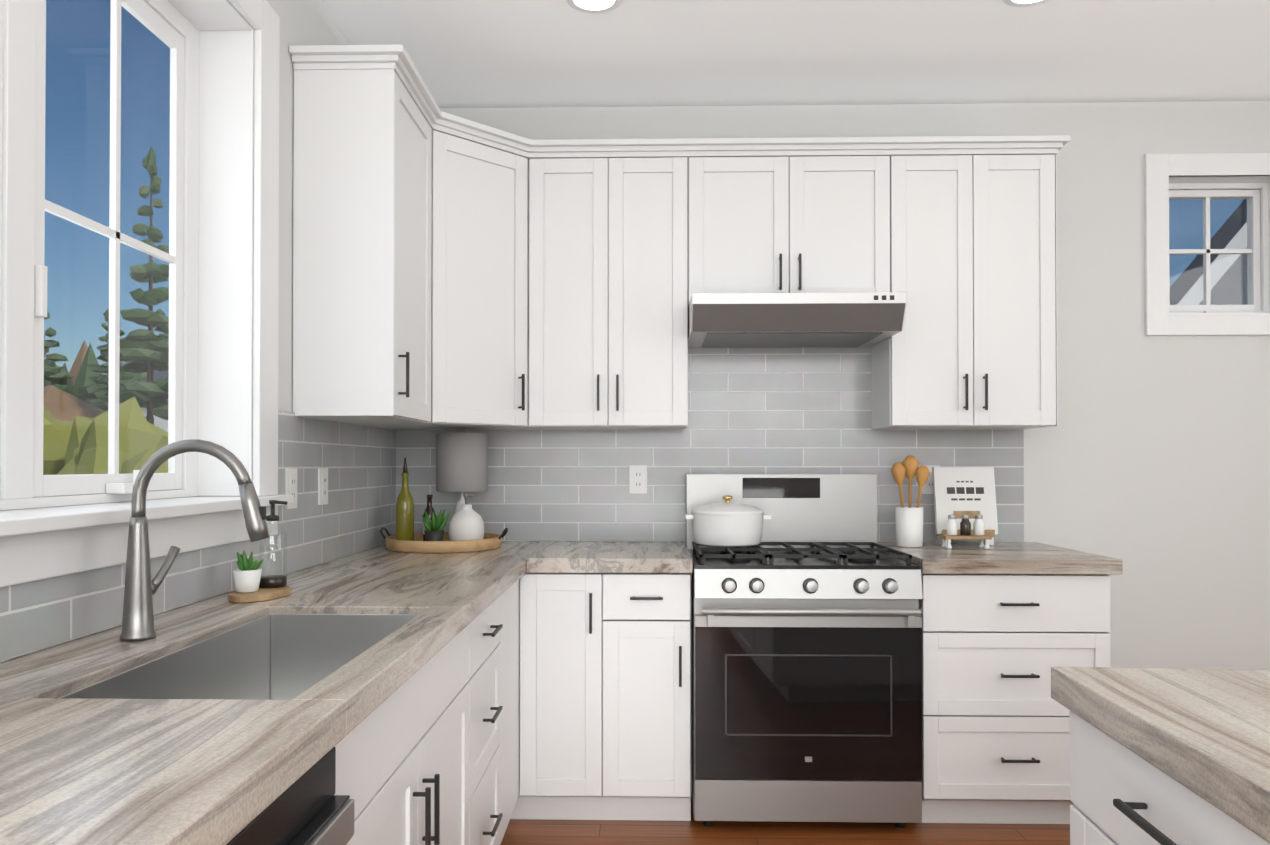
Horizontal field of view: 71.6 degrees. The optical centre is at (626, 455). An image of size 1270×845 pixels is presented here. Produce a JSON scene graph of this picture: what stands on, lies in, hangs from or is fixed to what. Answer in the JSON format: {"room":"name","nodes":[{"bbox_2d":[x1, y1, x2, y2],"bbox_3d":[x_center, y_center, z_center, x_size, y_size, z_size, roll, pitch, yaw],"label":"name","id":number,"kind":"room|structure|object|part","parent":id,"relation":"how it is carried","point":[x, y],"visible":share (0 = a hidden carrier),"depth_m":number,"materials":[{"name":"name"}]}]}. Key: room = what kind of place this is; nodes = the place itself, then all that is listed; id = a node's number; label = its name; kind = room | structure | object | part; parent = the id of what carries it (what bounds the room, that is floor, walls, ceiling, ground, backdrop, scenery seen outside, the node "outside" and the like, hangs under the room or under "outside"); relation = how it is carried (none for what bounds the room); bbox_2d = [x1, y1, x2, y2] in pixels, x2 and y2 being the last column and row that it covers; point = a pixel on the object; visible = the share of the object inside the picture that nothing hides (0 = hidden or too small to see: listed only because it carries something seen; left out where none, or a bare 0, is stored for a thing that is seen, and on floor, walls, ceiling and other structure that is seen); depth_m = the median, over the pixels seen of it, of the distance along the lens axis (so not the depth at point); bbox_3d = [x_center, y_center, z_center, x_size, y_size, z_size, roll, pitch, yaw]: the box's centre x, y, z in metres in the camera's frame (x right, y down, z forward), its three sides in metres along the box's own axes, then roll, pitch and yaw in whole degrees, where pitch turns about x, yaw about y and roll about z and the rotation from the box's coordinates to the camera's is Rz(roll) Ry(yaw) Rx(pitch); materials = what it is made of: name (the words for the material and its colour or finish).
{"room":"kitchen","nodes":[
{"label":"kitchen","id":0,"kind":"room"},
{"bbox_2d":[0,0,384,663],"bbox_3d":[-1.128,-0.112,0.668,0.210,2.700,6.250,0,-1,1],"label":"wall","id":1,"kind":"structure","parent":0,"point":[306,22],"depth_m":2.55,"materials":[{"name":"white paint"}]},
{"bbox_2d":[0,0,292,587],"bbox_3d":[-1.076,-0.508,1.661,0.260,1.439,1.608,0,-1,1],"label":"window unit","id":2,"kind":"structure","parent":1,"relation":"in","point":[25,482],"depth_m":2.21,"materials":[{"name":"white wood"}]},
{"bbox_2d":[0,410,399,661],"bbox_3d":[-0.993,0.099,1.763,0.010,0.466,3.730,0,-1,1],"label":"backsplash","id":3,"kind":"structure","parent":1,"relation":"attached to","point":[362,462],"depth_m":2.51,"materials":[{"name":"tile"}]},
{"bbox_2d":[285,468,296,508],"bbox_3d":[-0.966,0.095,2.543,0.009,0.116,0.072,0,-1,1],"label":"electrical outlet","id":4,"kind":"object","parent":3,"relation":"attached to","point":[291,481],"visible":0.94,"depth_m":2.54,"materials":[{"name":"white plastic"}]},
{"bbox_2d":[318,468,327,504],"bbox_3d":[-0.961,0.098,2.793,0.009,0.116,0.072,0,-1,1],"label":"electrical outlet","id":5,"kind":"object","parent":3,"relation":"attached to","point":[322,486],"visible":1,"depth_m":2.78,"materials":[{"name":"white plastic"}]},
{"bbox_2d":[289,49,444,428],"bbox_3d":[-0.803,-0.640,2.835,0.338,1.052,0.515,0,-1,1],"label":"upper cabinet","id":6,"kind":"object","parent":1,"relation":"attached to","point":[369,150],"depth_m":2.58,"materials":[{"name":"white wood"}]},
{"bbox_2d":[500,800,1069,844],"bbox_3d":[1.477,1.287,0.597,5.320,0.100,6.250,0,-1,1],"label":"floor","id":7,"kind":"structure","parent":0,"point":[580,832],"depth_m":2.93,"materials":[{"name":"brown wood"}]},
{"bbox_2d":[226,746,353,844],"bbox_3d":[-0.667,0.804,0.868,0.603,0.848,0.604,0,-1,1],"label":"dishwasher","id":8,"kind":"object","parent":7,"relation":"on","point":[308,807],"visible":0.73,"depth_m":1.06,"materials":[{"name":"grey metal"}]},
{"bbox_2d":[334,617,477,844],"bbox_3d":[-0.695,0.815,1.665,0.604,0.864,0.978,0,-1,1],"label":"base cabinet","id":9,"kind":"object","parent":7,"relation":"on","point":[409,769],"depth_m":1.68,"materials":[{"name":"white wood"}]},
{"bbox_2d":[0,541,535,844],"bbox_3d":[-0.674,0.358,1.773,0.626,0.050,3.668,0,-1,1],"label":"countertop","id":10,"kind":"structure","parent":9,"relation":"on","point":[149,771],"depth_m":1.11,"materials":[{"name":"stone"}]},
{"bbox_2d":[119,439,268,640],"bbox_3d":[-0.779,0.151,1.632,0.267,0.360,0.137,0,-1,1],"label":"faucet","id":11,"kind":"object","parent":10,"relation":"on","point":[141,587],"visible":1,"depth_m":1.58,"materials":[{"name":"silver metal"}]},
{"bbox_2d":[59,614,419,699],"bbox_3d":[-0.623,0.454,1.569,0.358,0.213,0.763,0,-1,1],"label":"sink","id":12,"kind":"object","parent":10,"relation":"in","point":[279,657],"visible":0.1,"depth_m":1.90,"materials":[{"name":"silver metal"}]},
{"bbox_2d":[228,586,290,602],"bbox_3d":[-0.872,0.327,2.088,0.128,0.016,0.186,0,-1,1],"label":"wood slice","id":13,"kind":"object","parent":10,"relation":"on","point":[262,594],"visible":0.85,"depth_m":2.03,"materials":[{"name":"brown wood"}]},
{"bbox_2d":[233,550,262,592],"bbox_3d":[-0.887,0.271,2.061,0.064,0.094,0.067,0,-1,1],"label":"potted plant","id":14,"kind":"object","parent":13,"relation":"on","point":[247,574],"visible":1,"depth_m":2.04,"materials":[{"name":"white ceramic"}]},
{"bbox_2d":[258,500,287,587],"bbox_3d":[-0.861,0.214,2.144,0.068,0.210,0.066,0,-1,1],"label":"soap dispenser","id":15,"kind":"object","parent":13,"relation":"on","point":[273,581],"visible":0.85,"depth_m":2.13,"materials":[{"name":"black"}]},
{"bbox_2d":[380,527,507,552],"bbox_3d":[-0.686,0.309,3.318,0.476,0.076,0.428,0,-1,1],"label":"tray","id":16,"kind":"object","parent":10,"relation":"on","point":[488,541],"visible":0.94,"depth_m":3.15,"materials":[{"name":"brown wood"}]},
{"bbox_2d":[396,458,413,540],"bbox_3d":[-0.830,0.170,3.299,0.066,0.325,0.066,0,-1,1],"label":"oil bottle","id":17,"kind":"object","parent":16,"relation":"on","point":[405,516],"visible":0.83,"depth_m":3.27,"materials":[{"name":"green glass"}]},
{"bbox_2d":[423,494,435,540],"bbox_3d":[-0.749,0.241,3.347,0.049,0.185,0.049,0,-1,1],"label":"vinegar bottle","id":18,"kind":"object","parent":16,"relation":"on","point":[429,509],"visible":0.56,"depth_m":3.34,"materials":[{"name":"black glass"}]},
{"bbox_2d":[422,509,450,540],"bbox_3d":[-0.699,0.264,3.226,0.112,0.136,0.072,0,-1,1],"label":"potted plant","id":19,"kind":"object","parent":16,"relation":"on","point":[434,527],"visible":0.94,"depth_m":3.21,"materials":[{"name":"green plant"}]},
{"bbox_2d":[436,433,487,513],"bbox_3d":[-0.640,0.124,3.426,0.200,0.420,0.200,0,-1,1],"label":"table lamp","id":20,"kind":"object","parent":16,"relation":"on","point":[461,463],"visible":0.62,"depth_m":3.34,"materials":[{"name":"grey fabric"}]},
{"bbox_2d":[448,493,483,540],"bbox_3d":[-0.593,0.236,3.264,0.132,0.192,0.132,0,-1,1],"label":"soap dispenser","id":21,"kind":"object","parent":16,"relation":"on","point":[466,521],"visible":0.92,"depth_m":3.22,"materials":[{"name":"white ceramic"}]},
{"bbox_2d":[478,591,505,844],"bbox_3d":[-0.680,0.822,2.354,0.604,0.864,0.517,0,-1,1],"label":"base cabinet","id":22,"kind":"object","parent":7,"relation":"on","point":[492,621],"depth_m":2.47,"materials":[{"name":"white wood"}]},
{"bbox_2d":[506,573,541,828],"bbox_3d":[-0.640,0.826,2.807,0.663,0.864,0.392,0,-1,1],"label":"base cabinet","id":23,"kind":"object","parent":7,"relation":"on","point":[524,597],"depth_m":2.98,"materials":[{"name":"white wood"}]},
{"bbox_2d":[524,541,692,572],"bbox_3d":[-0.048,0.372,3.259,0.551,0.050,0.668,0,-1,1],"label":"countertop","id":24,"kind":"structure","parent":23,"relation":"on","point":[550,556],"depth_m":2.98,"materials":[{"name":"stone"}]},
{"bbox_2d":[542,573,691,820],"bbox_3d":[-0.075,0.830,3.285,0.604,0.864,0.627,0,-1,1],"label":"base cabinet","id":25,"kind":"object","parent":7,"relation":"on","point":[554,696],"depth_m":2.98,"materials":[{"name":"white wood"}]},
{"bbox_2d":[685,474,922,827],"bbox_3d":[0.602,0.666,3.210,0.766,1.190,0.696,0,-1,1],"label":"range","id":26,"kind":"object","parent":7,"relation":"on","point":[806,660],"depth_m":2.92,"materials":[{"name":"silver metal"}]},
{"bbox_3d":[0.381,0.243,3.322,0.320,0.187,0.272,0,-1,1],"label":"dutch oven","id":27,"kind":"part","parent":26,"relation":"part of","materials":[{"name":"white ceramic"}]},
{"bbox_2d":[919,573,1109,823],"bbox_3d":[1.311,0.830,3.238,0.628,0.864,0.660,0,-1,1],"label":"base cabinet","id":28,"kind":"object","parent":7,"relation":"on","point":[995,726],"visible":0.73,"depth_m":2.95,"materials":[{"name":"white wood"}]},
{"bbox_2d":[877,542,1122,574],"bbox_3d":[1.321,0.372,3.242,0.658,0.050,0.643,0,-1,1],"label":"countertop","id":29,"kind":"structure","parent":28,"relation":"on","point":[995,558],"depth_m":2.93,"materials":[{"name":"stone"}]},
{"bbox_2d":[891,456,929,546],"bbox_3d":[1.086,0.173,3.372,0.144,0.347,0.104,0,-1,1],"label":"utensil crock","id":30,"kind":"object","parent":29,"relation":"on","point":[909,525],"visible":1,"depth_m":3.35,"materials":[{"name":"white ceramic"}]},
{"bbox_2d":[932,467,997,544],"bbox_3d":[1.329,0.197,3.457,0.235,0.301,0.080,0,-1,1],"label":"cookbook","id":31,"kind":"object","parent":29,"relation":"on","point":[958,492],"visible":0.81,"depth_m":3.45,"materials":[{"name":"white paper"}]},
{"bbox_2d":[940,515,991,548],"bbox_3d":[1.271,0.284,3.302,0.170,0.125,0.070,0,-1,1],"label":"spice","id":32,"kind":"object","parent":29,"relation":"on","point":[965,528],"visible":1,"depth_m":3.29,"materials":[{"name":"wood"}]},
{"bbox_2d":[1051,694,1269,844],"bbox_3d":[1.349,0.801,0.104,1.622,0.864,2.360,0,-1,5],"label":"kitchen island","id":33,"kind":"object","parent":7,"relation":"on","point":[1120,794],"depth_m":1.13,"materials":[{"name":"wood"}]},
{"bbox_2d":[1051,666,1269,833],"bbox_3d":[1.375,0.342,0.106,1.630,0.050,2.420,0,-1,5],"label":"island countertop","id":34,"kind":"structure","parent":33,"relation":"on","point":[1211,726],"depth_m":1.12,"materials":[{"name":"beige stone"}]},
{"bbox_2d":[319,0,1269,107],"bbox_3d":[1.477,-1.513,0.624,5.320,0.100,6.250,0,-1,1],"label":"ceiling","id":35,"kind":"structure","parent":0,"point":[524,53],"depth_m":3.13,"materials":[{"name":"white paint"}]},
{"bbox_2d":[566,0,621,12],"bbox_3d":[-0.102,-1.440,2.773,0.180,0.005,0.180,0,-1,1],"label":"recessed light","id":36,"kind":"object","parent":35,"relation":"in","point":[594,6],"visible":1,"depth_m":2.81,"materials":[{"name":"white plastic"}]},
{"bbox_2d":[1003,0,1049,6],"bbox_3d":[1.263,-1.440,2.733,0.180,0.005,0.180,0,-1,1],"label":"recessed light","id":37,"kind":"object","parent":35,"relation":"in","point":[1020,3],"visible":1,"depth_m":2.79,"materials":[{"name":"white plastic"}]},
{"bbox_2d":[440,101,1269,669],"bbox_3d":[1.624,-0.084,3.653,5.160,2.700,0.160,0,-1,1],"label":"wall","id":38,"kind":"structure","parent":0,"point":[1146,459],"depth_m":3.57,"materials":[{"name":"white paint"}]},
{"bbox_2d":[395,112,544,429],"bbox_3d":[-0.637,-0.636,3.299,0.649,1.052,0.651,0,-1,1],"label":"upper cabinet","id":39,"kind":"object","parent":38,"relation":"attached to","point":[453,273],"depth_m":3.22,"materials":[{"name":"white wood"}]},
{"bbox_2d":[513,138,708,429],"bbox_3d":[-0.065,-0.634,3.443,0.715,1.052,0.338,0,-1,1],"label":"upper cabinet","id":40,"kind":"object","parent":38,"relation":"attached to","point":[627,220],"depth_m":3.32,"materials":[{"name":"white wood"}]},
{"bbox_2d":[400,347,1023,544],"bbox_3d":[0.340,-0.090,3.596,2.534,0.990,0.010,0,-1,1],"label":"backsplash","id":41,"kind":"structure","parent":38,"relation":"attached to","point":[778,411],"depth_m":3.59,"materials":[{"name":"tile"}]},
{"bbox_2d":[629,465,646,493],"bbox_3d":[0.048,0.097,3.591,0.072,0.116,0.009,0,-1,1],"label":"electrical outlet","id":42,"kind":"object","parent":41,"relation":"attached to","point":[637,479],"visible":1,"depth_m":3.59,"materials":[{"name":"white plastic"}]},
{"bbox_2d":[922,465,939,493],"bbox_3d":[1.232,0.097,3.565,0.072,0.116,0.009,0,-1,1],"label":"electrical outlet","id":43,"kind":"object","parent":41,"relation":"attached to","point":[927,487],"visible":0.44,"depth_m":3.56,"materials":[{"name":"white plastic"}]},
{"bbox_2d":[709,141,896,292],"bbox_3d":[0.613,-0.866,3.451,0.757,0.589,0.296,0,-1,1],"label":"upper cabinet","id":44,"kind":"object","parent":38,"relation":"attached to","point":[785,216],"depth_m":3.30,"materials":[{"name":"white wood"}]},
{"bbox_2d":[688,292,905,347],"bbox_3d":[0.612,-0.504,3.344,0.750,0.134,0.505,0,-1,1],"label":"range hood","id":45,"kind":"object","parent":44,"relation":"attached to","point":[793,320],"visible":0.92,"depth_m":3.12,"materials":[{"name":"silver metal"}]},
{"bbox_2d":[871,137,1060,428],"bbox_3d":[1.271,-0.634,3.434,0.674,1.052,0.296,0,-1,1],"label":"upper cabinet","id":46,"kind":"object","parent":38,"relation":"attached to","point":[976,347],"depth_m":3.29,"materials":[{"name":"white wood"}]},
{"bbox_2d":[1144,153,1269,335],"bbox_3d":[2.422,-0.852,3.630,0.643,0.734,0.174,0,-1,1],"label":"window unit","id":47,"kind":"structure","parent":38,"relation":"in","point":[1256,250],"depth_m":3.55,"materials":[{"name":"white wood"}]},
{"label":"outside","id":48,"kind":"structure","parent":0,"visible":0},
{"bbox_3d":[-20.374,2.065,30.315,200.000,0.100,180.000,0,-1,1],"label":"ground","id":49,"kind":"structure","parent":48,"visible":0},
{"bbox_2d":[43,146,168,474],"bbox_3d":[-43.299,-4.457,58.797,86.741,18.267,70.280,0,-1,1],"label":"trees","id":50,"kind":"object","parent":49,"relation":"on","point":[157,398],"depth_m":29.82,"materials":[{"name":"green plant"}]},
{"bbox_2d":[141,370,168,431],"bbox_3d":[-26.733,-1.763,59.499,10.600,8.100,8.800,0,-1,1],"label":"house","id":51,"kind":"structure","parent":49,"relation":"on","point":[160,374],"depth_m":55.59,"materials":[{"name":"white"}]},
{"bbox_2d":[1170,199,1247,304],"bbox_3d":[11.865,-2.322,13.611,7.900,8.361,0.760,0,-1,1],"label":"house","id":52,"kind":"structure","parent":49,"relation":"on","point":[1217,242],"depth_m":13.69,"materials":[{"name":"grey"}]}
]}

